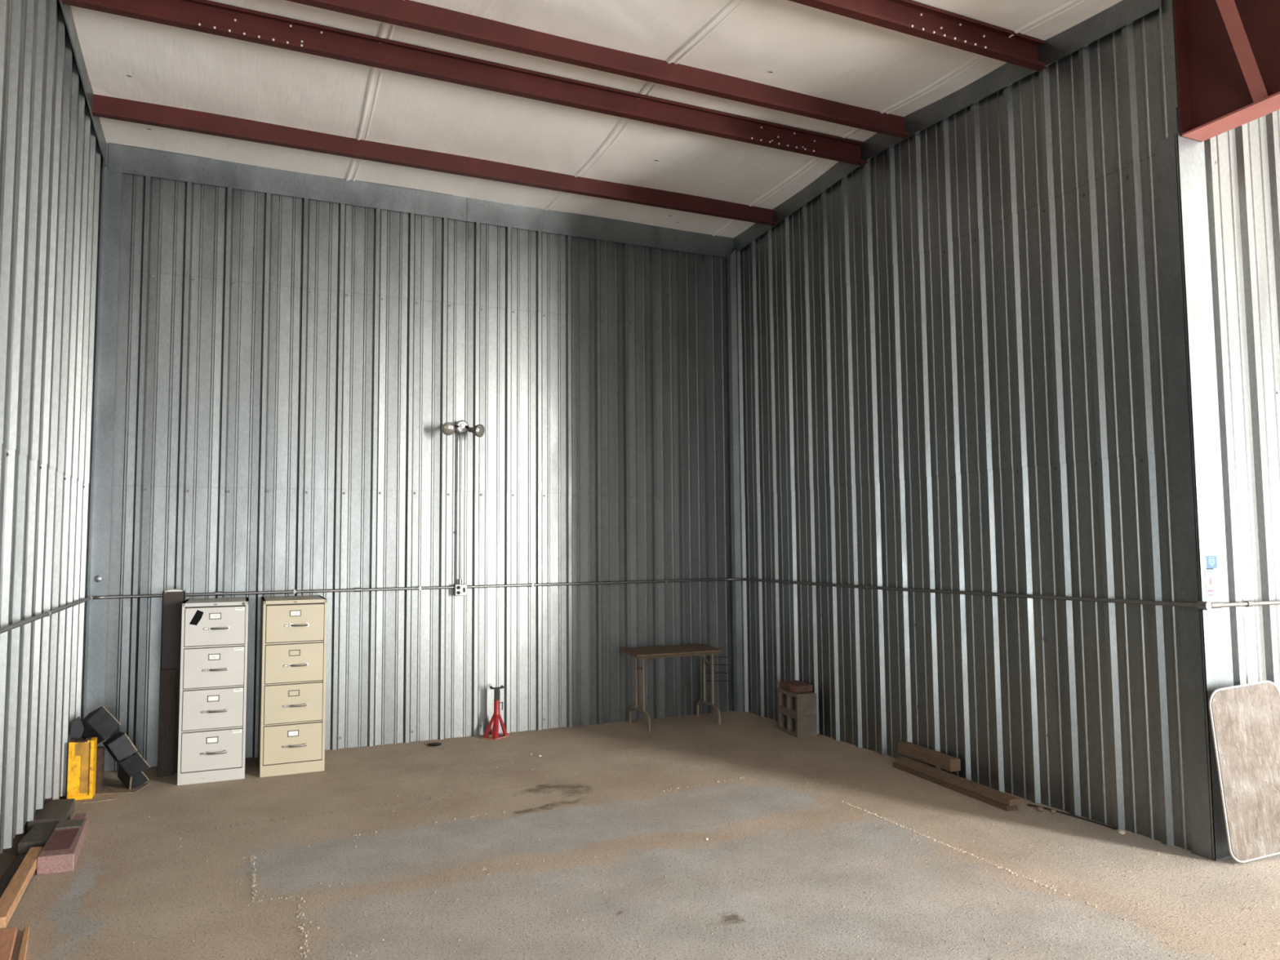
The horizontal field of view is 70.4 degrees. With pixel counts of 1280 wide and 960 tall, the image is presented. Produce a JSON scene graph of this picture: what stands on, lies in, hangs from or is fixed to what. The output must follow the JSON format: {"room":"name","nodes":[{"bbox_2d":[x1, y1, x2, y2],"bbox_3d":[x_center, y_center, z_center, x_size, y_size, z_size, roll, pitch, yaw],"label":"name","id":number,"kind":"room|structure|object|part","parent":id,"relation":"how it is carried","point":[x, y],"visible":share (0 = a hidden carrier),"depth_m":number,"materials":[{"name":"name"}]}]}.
{"room":"storage warehouse","nodes":[
{"label":"storage warehouse","id":0,"kind":"room"},
{"bbox_2d":[0,0,101,853],"bbox_3d":[-2.035,-0.810,1.722,0.353,5.450,12.500,1,-4,-24],"label":"wall","id":1,"kind":"structure","parent":0,"point":[51,153],"depth_m":5.24,"materials":[{"name":"grey metal"}]},
{"bbox_2d":[59,0,106,167],"bbox_3d":[-1.833,-2.908,1.851,0.010,0.819,12.080,1,-4,-24],"label":"trim","id":2,"kind":"structure","parent":1,"relation":"attached to","point":[66,9],"depth_m":6.18,"materials":[{"name":"grey metal"}]},
{"bbox_2d":[80,142,733,771],"bbox_3d":[-1.730,-0.376,8.519,6.570,5.550,0.304,1,-4,-24],"label":"wall","id":3,"kind":"structure","parent":0,"point":[290,372],"depth_m":8.25,"materials":[{"name":"grey metal"}]},
{"bbox_2d":[93,575,102,582],"bbox_3d":[-4.250,0.774,7.106,0.052,0.052,0.014,1,-4,-24],"label":"cap","id":4,"kind":"object","parent":3,"relation":"attached to","point":[97,579],"visible":1,"depth_m":7.10,"materials":[{"name":"silver metal"}]},
{"bbox_2d":[82,160,122,746],"bbox_3d":[-4.275,-0.136,7.160,0.103,4.820,0.161,-3,-5,26],"label":"trim","id":5,"kind":"structure","parent":3,"relation":"attached to","point":[99,542],"depth_m":7.18,"materials":[{"name":"grey metal"}]},
{"bbox_2d":[107,142,733,257],"bbox_3d":[-1.644,-2.563,8.547,5.845,0.246,0.009,1,-4,-24],"label":"trim","id":6,"kind":"structure","parent":3,"relation":"attached to","point":[134,160],"depth_m":8.29,"materials":[{"name":"grey metal"}]},
{"bbox_2d":[456,433,463,583],"bbox_3d":[-1.651,0.258,8.327,0.060,1.385,0.053,1,-4,-24],"label":"conduit riser","id":7,"kind":"object","parent":3,"relation":"attached to","point":[460,532],"visible":1,"depth_m":8.31,"materials":[{"name":"metal"}]},
{"bbox_2d":[441,420,484,437],"bbox_3d":[-1.629,-0.471,8.276,0.399,0.171,0.256,1,-4,-24],"label":"light","id":8,"kind":"object","parent":3,"relation":"attached to","point":[462,427],"visible":1,"depth_m":8.24,"materials":[{"name":"metal"}]},
{"bbox_2d":[0,577,1279,633],"bbox_3d":[3.475,0.723,5.423,12.792,0.057,9.486,1,-4,-24],"label":"conduit","id":9,"kind":"object","parent":3,"relation":"attached to","point":[1200,605],"visible":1,"depth_m":7.12,"materials":[{"name":"metal"}]},
{"bbox_2d":[453,583,466,595],"bbox_3d":[-1.636,1.001,8.263,0.110,0.104,0.071,1,-4,-24],"label":"outlet box","id":10,"kind":"object","parent":9,"relation":"attached to","point":[460,589],"visible":1,"depth_m":8.24,"materials":[{"name":"white metal"}]},
{"bbox_2d":[706,654,728,682],"bbox_3d":[0.781,1.926,9.265,0.252,0.280,0.021,0,-4,-10],"label":"wire rack","id":11,"kind":"object","parent":3,"relation":"attached to","point":[708,656],"visible":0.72,"depth_m":9.26,"materials":[{"name":"black metal"}]},
{"bbox_2d":[727,246,745,711],"bbox_3d":[1.011,-0.049,9.566,0.111,4.900,0.073,-1,-4,8],"label":"trim","id":12,"kind":"structure","parent":3,"relation":"attached to","point":[732,302],"depth_m":9.53,"materials":[{"name":"grey metal"}]},
{"bbox_2d":[70,0,1122,237],"bbox_3d":[3.923,-2.851,4.417,13.300,0.607,12.440,1,-4,-24],"label":"ceiling","id":13,"kind":"structure","parent":0,"point":[784,44],"depth_m":6.67,"materials":[{"name":"white plastic"}]},
{"bbox_2d":[89,93,776,225],"bbox_3d":[-1.336,-2.694,7.848,5.885,0.185,0.126,1,-4,-24],"label":"ceiling beam","id":14,"kind":"structure","parent":13,"relation":"attached to","point":[107,107],"depth_m":7.56,"materials":[{"name":"red metal"}]},
{"bbox_2d":[57,0,867,166],"bbox_3d":[-0.749,-2.867,6.560,5.885,0.205,0.075,1,-4,-24],"label":"ceiling beam","id":15,"kind":"structure","parent":13,"relation":"attached to","point":[207,16],"depth_m":6.35,"materials":[{"name":"metal"}]},
{"bbox_2d":[285,0,911,138],"bbox_3d":[-0.536,-2.906,6.092,5.885,0.195,0.126,1,-4,-24],"label":"ceiling beam","id":16,"kind":"structure","parent":13,"relation":"attached to","point":[410,14],"depth_m":6.21,"materials":[{"name":"red metal"}]},
{"bbox_2d":[788,0,1048,71],"bbox_3d":[0.024,-2.912,4.855,5.885,0.205,0.075,1,-4,-24],"label":"ceiling beam","id":17,"kind":"structure","parent":13,"relation":"attached to","point":[913,18],"depth_m":5.72,"materials":[{"name":"metal"}]},
{"bbox_2d":[1173,0,1279,142],"bbox_3d":[4.432,-2.758,1.965,0.610,1.100,7.090,1,-4,-24],"label":"rafter","id":18,"kind":"object","parent":13,"relation":"attached to","point":[1228,51],"visible":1,"depth_m":5.04,"materials":[{"name":"red metal"}]},
{"bbox_3d":[3.171,-2.511,5.260,0.180,1.100,0.010,1,-4,-24],"label":"plate","id":19,"kind":"part","parent":18,"relation":"part of","materials":[{"name":"red metal"}]},
{"bbox_2d":[0,711,1279,959],"bbox_3d":[3.937,1.996,4.168,13.330,0.001,12.600,1,-4,-24],"label":"floor","id":20,"kind":"structure","parent":0,"point":[77,914],"depth_m":4.86,"materials":[{"name":"concrete"},{"name":"dried mud"}]},
{"bbox_2d":[0,928,17,959],"bbox_3d":[-2.614,1.994,3.664,0.160,0.045,0.897,2,-5,-27],"label":"plank","id":21,"kind":"object","parent":20,"relation":"on","point":[7,936],"visible":1,"depth_m":3.90,"materials":[{"name":"paint"}]},
{"bbox_2d":[0,854,36,923],"bbox_3d":[-3.172,2.070,4.566,0.150,0.030,1.159,1,-4,-24],"label":"wood board","id":22,"kind":"object","parent":20,"relation":"on","point":[9,873],"visible":0.38,"depth_m":4.75,"materials":[{"name":"brown wood"}]},
{"bbox_2d":[0,846,43,928],"bbox_3d":[-3.113,2.025,4.547,0.073,0.054,1.090,1,-5,-25],"label":"plank","id":23,"kind":"object","parent":22,"relation":"on","point":[10,899],"visible":0.86,"depth_m":4.45,"materials":[{"name":"orange wood"}]},
{"bbox_2d":[17,925,29,959],"bbox_3d":[-2.542,2.004,3.712,0.035,0.030,0.929,2,-5,-31],"label":"wood lath","id":24,"kind":"object","parent":20,"relation":"on","point":[23,950],"visible":1,"depth_m":3.92,"materials":[{"name":"orange wood"}]},
{"bbox_2d":[17,822,57,854],"bbox_3d":[-3.522,2.104,5.308,0.145,0.075,0.399,1,-4,-24],"label":"block","id":25,"kind":"object","parent":20,"relation":"on","point":[38,835],"visible":0.61,"depth_m":5.22,"materials":[{"name":"grey concrete"}]},
{"bbox_2d":[26,798,75,832],"bbox_3d":[-3.724,2.132,5.753,0.205,0.085,0.538,1,-4,-24],"label":"block","id":26,"kind":"object","parent":20,"relation":"on","point":[56,811],"visible":0.66,"depth_m":5.70,"materials":[{"name":"grey concrete"}]},
{"bbox_2d":[36,817,88,875],"bbox_3d":[-3.277,2.079,5.179,0.175,0.103,0.739,1,-4,-24],"label":"block","id":27,"kind":"object","parent":20,"relation":"on","point":[60,853],"visible":1,"depth_m":4.99,"materials":[{"name":"brick"}]},
{"bbox_2d":[71,813,87,819],"bbox_3d":[-3.483,2.129,5.626,0.080,0.070,0.208,1,-4,-24],"label":"block","id":28,"kind":"object","parent":20,"relation":"on","point":[78,815],"visible":0.24,"depth_m":5.66,"materials":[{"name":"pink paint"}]},
{"bbox_2d":[66,736,97,799],"bbox_3d":[-3.896,2.009,6.330,0.154,0.410,0.121,1,-4,-22],"label":"metal box","id":29,"kind":"object","parent":20,"relation":"on","point":[82,763],"visible":0.95,"depth_m":6.29,"materials":[{"name":"paint"}]},
{"bbox_2d":[69,716,84,738],"bbox_3d":[-3.978,1.745,6.405,0.085,0.150,0.018,2,-5,-33],"label":"plate","id":30,"kind":"object","parent":29,"relation":"on","point":[77,727],"visible":1,"depth_m":6.40,"materials":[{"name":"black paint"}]},
{"bbox_2d":[82,798,116,803],"bbox_3d":[-3.717,2.206,6.236,0.200,0.006,0.012,2,-5,-30],"label":"wood sliver","id":31,"kind":"object","parent":20,"relation":"on","point":[110,798],"visible":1,"depth_m":6.23,"materials":[{"name":"beige wood"}]},
{"bbox_2d":[95,783,149,794],"bbox_3d":[-3.763,2.227,6.532,0.340,0.006,0.240,0,-4,-7],"label":"floor plate","id":32,"kind":"object","parent":20,"relation":"on","point":[113,788],"visible":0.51,"depth_m":6.50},
{"bbox_2d":[95,746,105,792],"bbox_3d":[-3.890,2.071,6.492,0.098,0.315,0.098,1,-4,-24],"label":"can","id":33,"kind":"object","parent":32,"relation":"on","point":[100,749],"visible":0.56,"depth_m":6.47,"materials":[{"name":"brown metal"}]},
{"bbox_3d":[-3.891,1.919,6.503,0.084,0.010,0.084,1,-4,-24],"label":"lid","id":34,"kind":"part","parent":33,"relation":"part of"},
{"bbox_2d":[117,752,150,789],"bbox_3d":[-3.659,2.110,6.556,0.227,0.265,0.213,-3,-5,36],"label":"metal bin","id":35,"kind":"object","parent":32,"relation":"on","point":[130,772],"visible":0.97,"depth_m":6.52,"materials":[{"name":"black metal"}]},
{"bbox_2d":[102,731,137,762],"bbox_3d":[-3.790,1.946,6.608,0.197,0.219,0.174,3,-5,-42],"label":"metal bin","id":36,"kind":"object","parent":35,"relation":"on","point":[120,747],"visible":1,"depth_m":6.55,"materials":[{"name":"black metal"}]},
{"bbox_2d":[81,706,120,745],"bbox_3d":[-3.915,1.780,6.542,0.222,0.295,0.267,-1,-4,9],"label":"metal bin","id":37,"kind":"object","parent":36,"relation":"on","point":[100,723],"visible":0.83,"depth_m":6.49,"materials":[{"name":"black metal"}]},
{"bbox_2d":[157,668,176,777],"bbox_3d":[-3.632,1.860,6.960,0.110,0.801,0.080,2,-5,-30],"label":"wood board","id":38,"kind":"object","parent":20,"relation":"on","point":[166,751],"visible":1,"depth_m":6.94,"materials":[{"name":"brown wood"}]},
{"bbox_2d":[160,589,185,773],"bbox_3d":[-3.654,1.560,7.070,0.155,1.413,0.104,1,-4,-24],"label":"channel","id":39,"kind":"object","parent":20,"relation":"on","point":[172,599],"visible":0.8,"depth_m":7.06,"materials":[{"name":"metal"}]},
{"bbox_2d":[177,597,248,785],"bbox_3d":[-3.307,1.601,7.051,0.452,1.322,0.699,1,-4,-23],"label":"filing cabinet","id":40,"kind":"object","parent":20,"relation":"on","point":[211,747],"visible":1,"depth_m":6.77,"materials":[{"name":"grey metal"}]},
{"bbox_3d":[-3.184,2.011,6.747,0.408,0.282,0.022,1,-4,-23],"label":"drawer","id":41,"kind":"part","parent":40,"relation":"part of","materials":[{"name":"grey metal"}]},
{"bbox_3d":[-3.186,1.708,6.769,0.408,0.286,0.022,1,-4,-23],"label":"drawer","id":42,"kind":"part","parent":40,"relation":"part of","materials":[{"name":"grey metal"}]},
{"bbox_3d":[-3.189,1.402,6.791,0.408,0.288,0.022,1,-4,-23],"label":"drawer","id":43,"kind":"part","parent":40,"relation":"part of","materials":[{"name":"grey metal"}]},
{"bbox_3d":[-3.192,1.098,6.813,0.408,0.280,0.022,1,-4,-23],"label":"drawer","id":44,"kind":"part","parent":40,"relation":"part of","materials":[{"name":"grey metal"}]},
{"bbox_3d":[-3.144,2.025,6.730,0.140,0.024,0.040,1,-4,-23],"label":"handle","id":45,"kind":"part","parent":40,"relation":"part of","materials":[{"name":"silver metal"}]},
{"bbox_3d":[-3.146,1.722,6.752,0.140,0.024,0.040,1,-4,-23],"label":"handle","id":46,"kind":"part","parent":40,"relation":"part of","materials":[{"name":"silver metal"}]},
{"bbox_3d":[-3.149,1.417,6.773,0.140,0.024,0.040,1,-4,-23],"label":"handle","id":47,"kind":"part","parent":40,"relation":"part of","materials":[{"name":"silver metal"}]},
{"bbox_3d":[-3.152,1.112,6.795,0.140,0.024,0.040,1,-4,-23],"label":"handle","id":48,"kind":"part","parent":40,"relation":"part of","materials":[{"name":"silver metal"}]},
{"bbox_2d":[257,595,327,777],"bbox_3d":[-2.791,1.612,7.266,0.462,1.322,0.699,1,-4,-24],"label":"filing cabinet","id":49,"kind":"object","parent":20,"relation":"on","point":[293,644],"visible":1,"depth_m":6.99,"materials":[{"name":"beige metal"}]},
{"bbox_3d":[-2.665,2.022,6.963,0.418,0.282,0.022,1,-4,-24],"label":"drawer","id":50,"kind":"part","parent":49,"relation":"part of","materials":[{"name":"beige metal"}]},
{"bbox_3d":[-2.667,1.719,6.985,0.418,0.286,0.022,1,-4,-24],"label":"drawer","id":51,"kind":"part","parent":49,"relation":"part of","materials":[{"name":"beige metal"}]},
{"bbox_3d":[-2.670,1.413,7.007,0.418,0.288,0.022,1,-4,-24],"label":"drawer","id":52,"kind":"part","parent":49,"relation":"part of","materials":[{"name":"beige metal"}]},
{"bbox_3d":[-2.673,1.109,7.029,0.418,0.280,0.022,1,-4,-24],"label":"drawer","id":53,"kind":"part","parent":49,"relation":"part of","materials":[{"name":"beige metal"}]},
{"bbox_3d":[-2.624,2.036,6.946,0.140,0.024,0.040,1,-4,-24],"label":"handle","id":54,"kind":"part","parent":49,"relation":"part of","materials":[{"name":"silver metal"}]},
{"bbox_3d":[-2.627,1.733,6.968,0.140,0.024,0.040,1,-4,-24],"label":"handle","id":55,"kind":"part","parent":49,"relation":"part of","materials":[{"name":"silver metal"}]},
{"bbox_3d":[-2.630,1.428,6.990,0.140,0.024,0.040,1,-4,-24],"label":"handle","id":56,"kind":"part","parent":49,"relation":"part of","materials":[{"name":"silver metal"}]},
{"bbox_3d":[-2.632,1.123,7.011,0.140,0.024,0.040,1,-4,-24],"label":"handle","id":57,"kind":"part","parent":49,"relation":"part of","materials":[{"name":"silver metal"}]},
{"bbox_2d":[179,785,526,833],"bbox_3d":[-1.811,2.176,6.036,2.239,0.006,0.054,2,-5,-27],"label":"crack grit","id":58,"kind":"object","parent":20,"relation":"on","point":[522,785],"visible":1,"depth_m":6.04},
{"bbox_2d":[426,742,441,746],"bbox_3d":[-1.796,2.304,7.905,0.120,0.020,0.122,-2,-4,14],"label":"rag","id":59,"kind":"object","parent":20,"relation":"on","point":[436,744],"visible":1,"depth_m":7.88,"materials":[{"name":"black fabric"}]},
{"bbox_2d":[481,684,508,740],"bbox_3d":[-1.309,2.098,8.206,0.158,0.462,0.205,-3,-5,31],"label":"jack stand","id":60,"kind":"object","parent":20,"relation":"on","point":[496,716],"visible":1,"depth_m":8.20,"materials":[{"name":"red metal"}]},
{"bbox_3d":[-1.357,2.208,8.175,0.132,0.239,0.055,1,-4,-24],"label":"leg","id":61,"kind":"part","parent":60,"relation":"part of","materials":[{"name":"red metal"}]},
{"bbox_3d":[-1.298,2.206,8.150,0.084,0.239,0.103,1,-4,-24],"label":"leg","id":62,"kind":"part","parent":60,"relation":"part of","materials":[{"name":"red metal"}]},
{"bbox_3d":[-1.296,1.993,8.226,0.049,0.195,0.026,1,-4,-24],"label":"ratchet post","id":63,"kind":"part","parent":60,"relation":"part of","materials":[{"name":"black metal"}]},
{"bbox_3d":[-1.244,2.320,8.161,0.013,0.011,0.176,-3,-5,34],"label":"rail","id":64,"kind":"part","parent":60,"relation":"part of","materials":[{"name":"red metal"}]},
{"bbox_3d":[-1.246,2.211,8.227,0.104,0.239,0.053,1,-4,-24],"label":"leg","id":65,"kind":"part","parent":60,"relation":"part of","materials":[{"name":"red metal"}]},
{"bbox_2d":[248,775,810,959],"bbox_3d":[-0.427,2.121,5.462,3.630,0.011,1.574,3,-5,-38],"label":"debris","id":66,"kind":"object","parent":20,"relation":"on","point":[253,874],"visible":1,"depth_m":4.57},
{"bbox_2d":[620,643,723,731],"bbox_3d":[0.313,1.991,8.721,0.988,0.723,0.581,1,-4,-24],"label":"folding table","id":67,"kind":"object","parent":20,"relation":"on","point":[651,653],"visible":1,"depth_m":8.69,"materials":[{"name":"brown laminate"}]},
{"bbox_3d":[0.000,1.919,8.628,0.032,0.527,0.202,1,-4,-24],"label":"leg","id":68,"kind":"part","parent":67,"relation":"part of","materials":[{"name":"beige metal"}]},
{"bbox_3d":[0.312,1.663,8.745,0.929,0.021,0.524,1,-4,-24],"label":"apron rail","id":69,"kind":"part","parent":67,"relation":"part of","materials":[{"name":"brown wood"}]},
{"bbox_3d":[0.676,1.935,8.934,0.032,0.527,0.202,1,-4,-24],"label":"leg","id":70,"kind":"part","parent":67,"relation":"part of","materials":[{"name":"beige metal"}]},
{"bbox_2d":[115,724,1277,959],"bbox_3d":[0.512,2.122,5.573,6.592,0.008,5.399,1,-4,-24],"label":"grit","id":71,"kind":"object","parent":20,"relation":"on","point":[372,904],"visible":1,"depth_m":4.66,"materials":[{"name":"beige gravel"}]},
{"bbox_2d":[777,708,817,737],"bbox_3d":[1.437,2.216,8.286,0.190,0.190,0.406,1,-4,-16],"label":"concrete block","id":72,"kind":"object","parent":20,"relation":"on","point":[798,726],"visible":0.88,"depth_m":8.12,"materials":[{"name":"grey concrete"}]},
{"bbox_2d":[777,688,816,715],"bbox_3d":[1.436,2.025,8.302,0.190,0.190,0.406,1,-4,-17],"label":"concrete block","id":73,"kind":"object","parent":72,"relation":"on","point":[802,704],"visible":0.93,"depth_m":8.14,"materials":[{"name":"grey concrete"}]},
{"bbox_2d":[779,680,802,688],"bbox_3d":[1.407,1.910,8.453,0.200,0.058,0.095,2,-5,-28],"label":"brick","id":74,"kind":"object","parent":73,"relation":"on","point":[781,683],"visible":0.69,"depth_m":8.43,"materials":[{"name":"red brick"}]},
{"bbox_2d":[784,682,808,690],"bbox_3d":[1.440,1.902,8.350,0.200,0.058,0.095,1,-4,-23],"label":"brick","id":75,"kind":"object","parent":73,"relation":"on","point":[786,685],"visible":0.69,"depth_m":8.33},
{"bbox_2d":[789,683,813,693],"bbox_3d":[1.467,1.895,8.250,0.200,0.058,0.095,2,-5,-31],"label":"brick","id":76,"kind":"object","parent":73,"relation":"on","point":[805,687],"visible":1,"depth_m":8.21,"materials":[{"name":"red brick"}]},
{"bbox_2d":[893,762,1017,811],"bbox_3d":[2.194,2.153,6.421,0.085,0.038,1.246,1,-4,-19],"label":"lumber","id":77,"kind":"object","parent":20,"relation":"on","point":[954,788],"visible":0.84,"depth_m":6.28,"materials":[{"name":"brown wood"}]},
{"bbox_2d":[894,756,1021,806],"bbox_3d":[2.202,2.110,6.394,0.090,0.040,1.245,1,-4,-19],"label":"lumber","id":78,"kind":"object","parent":77,"relation":"on","point":[989,793],"visible":1,"depth_m":6.27,"materials":[{"name":"brown wood"}]},
{"bbox_2d":[897,741,960,771],"bbox_3d":[2.171,2.078,6.834,0.088,0.084,0.643,1,-4,-19],"label":"lumber","id":79,"kind":"object","parent":78,"relation":"on","point":[948,762],"visible":1,"depth_m":6.76,"materials":[{"name":"brown wood"}]},
{"bbox_2d":[841,800,1137,926],"bbox_3d":[1.802,2.075,5.070,0.046,0.009,2.214,1,-4,-24],"label":"mud line","id":80,"kind":"object","parent":20,"relation":"on","point":[864,810],"visible":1,"depth_m":5.01,"materials":[{"name":"beige soil"}]},
{"bbox_2d":[1035,806,1044,811],"bbox_3d":[2.568,2.112,5.819,0.044,0.033,0.050,1,-4,-24],"label":"pebble","id":81,"kind":"object","parent":20,"relation":"on","point":[1038,808],"visible":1,"depth_m":5.80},
{"bbox_2d":[1049,808,1056,813],"bbox_3d":[2.635,2.112,5.780,0.039,0.025,0.037,-2,-4,16],"label":"pebble","id":82,"kind":"object","parent":20,"relation":"on","point":[1052,811],"visible":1,"depth_m":5.77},
{"bbox_2d":[1026,804,1116,829],"bbox_3d":[2.708,2.110,5.695,0.038,0.010,0.606,2,-5,-31],"label":"cable","id":83,"kind":"object","parent":20,"relation":"on","point":[1030,805],"visible":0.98,"depth_m":5.66,"materials":[{"name":"black rubber"}]},
{"bbox_2d":[1117,829,1125,835],"bbox_3d":[2.840,2.077,5.346,0.041,0.028,0.042,1,-4,-24],"label":"pebble","id":84,"kind":"object","parent":20,"relation":"on","point":[1120,831],"visible":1,"depth_m":5.34,"materials":[{"name":"stone"}]},
{"bbox_2d":[1208,680,1279,862],"bbox_3d":[3.338,1.574,4.920,0.567,0.940,0.046,1,-4,-17],"label":"tabletop","id":85,"kind":"object","parent":20,"relation":"on","point":[1245,718],"visible":1,"depth_m":4.90,"materials":[{"name":"laminate"}]},
{"bbox_2d":[737,0,1191,850],"bbox_3d":[2.078,-0.433,7.489,0.164,5.450,5.205,1,-4,-24],"label":"wall","id":86,"kind":"structure","parent":0,"point":[953,364],"depth_m":6.44,"materials":[{"name":"grey metal"}]},
{"bbox_2d":[733,0,1159,253],"bbox_3d":[2.013,-2.765,7.534,0.010,0.360,4.910,1,-4,-24],"label":"trim","id":87,"kind":"structure","parent":86,"relation":"attached to","point":[1125,12],"depth_m":6.62,"materials":[{"name":"grey metal"}]},
{"bbox_2d":[1172,0,1279,691],"bbox_3d":[6.294,-0.380,6.544,6.980,5.078,0.033,1,-4,-24],"label":"wall","id":88,"kind":"structure","parent":0,"point":[1242,162],"depth_m":5.32,"materials":[{"name":"white metal"}]},
{"bbox_2d":[1155,106,1233,861],"bbox_3d":[3.163,-0.033,5.146,0.231,4.200,0.133,1,-4,-24],"label":"trim","id":89,"kind":"structure","parent":88,"relation":"attached to","point":[1193,392],"depth_m":5.10,"materials":[{"name":"grey metal"}]},
{"bbox_2d":[1204,568,1214,598],"bbox_3d":[3.159,0.572,5.024,0.072,0.166,0.002,1,-4,-24],"label":"warning sticker","id":90,"kind":"object","parent":88,"relation":"attached to","point":[1209,572],"visible":1,"depth_m":5.02,"materials":[{"name":"white paper"}]},
{"bbox_2d":[1204,555,1217,568],"bbox_3d":[3.178,0.457,5.041,0.100,0.080,0.003,1,-4,-24],"label":"sticker","id":91,"kind":"object","parent":88,"relation":"attached to","point":[1211,560],"visible":1,"depth_m":5.04,"materials":[{"name":"blue paper"}]}
]}

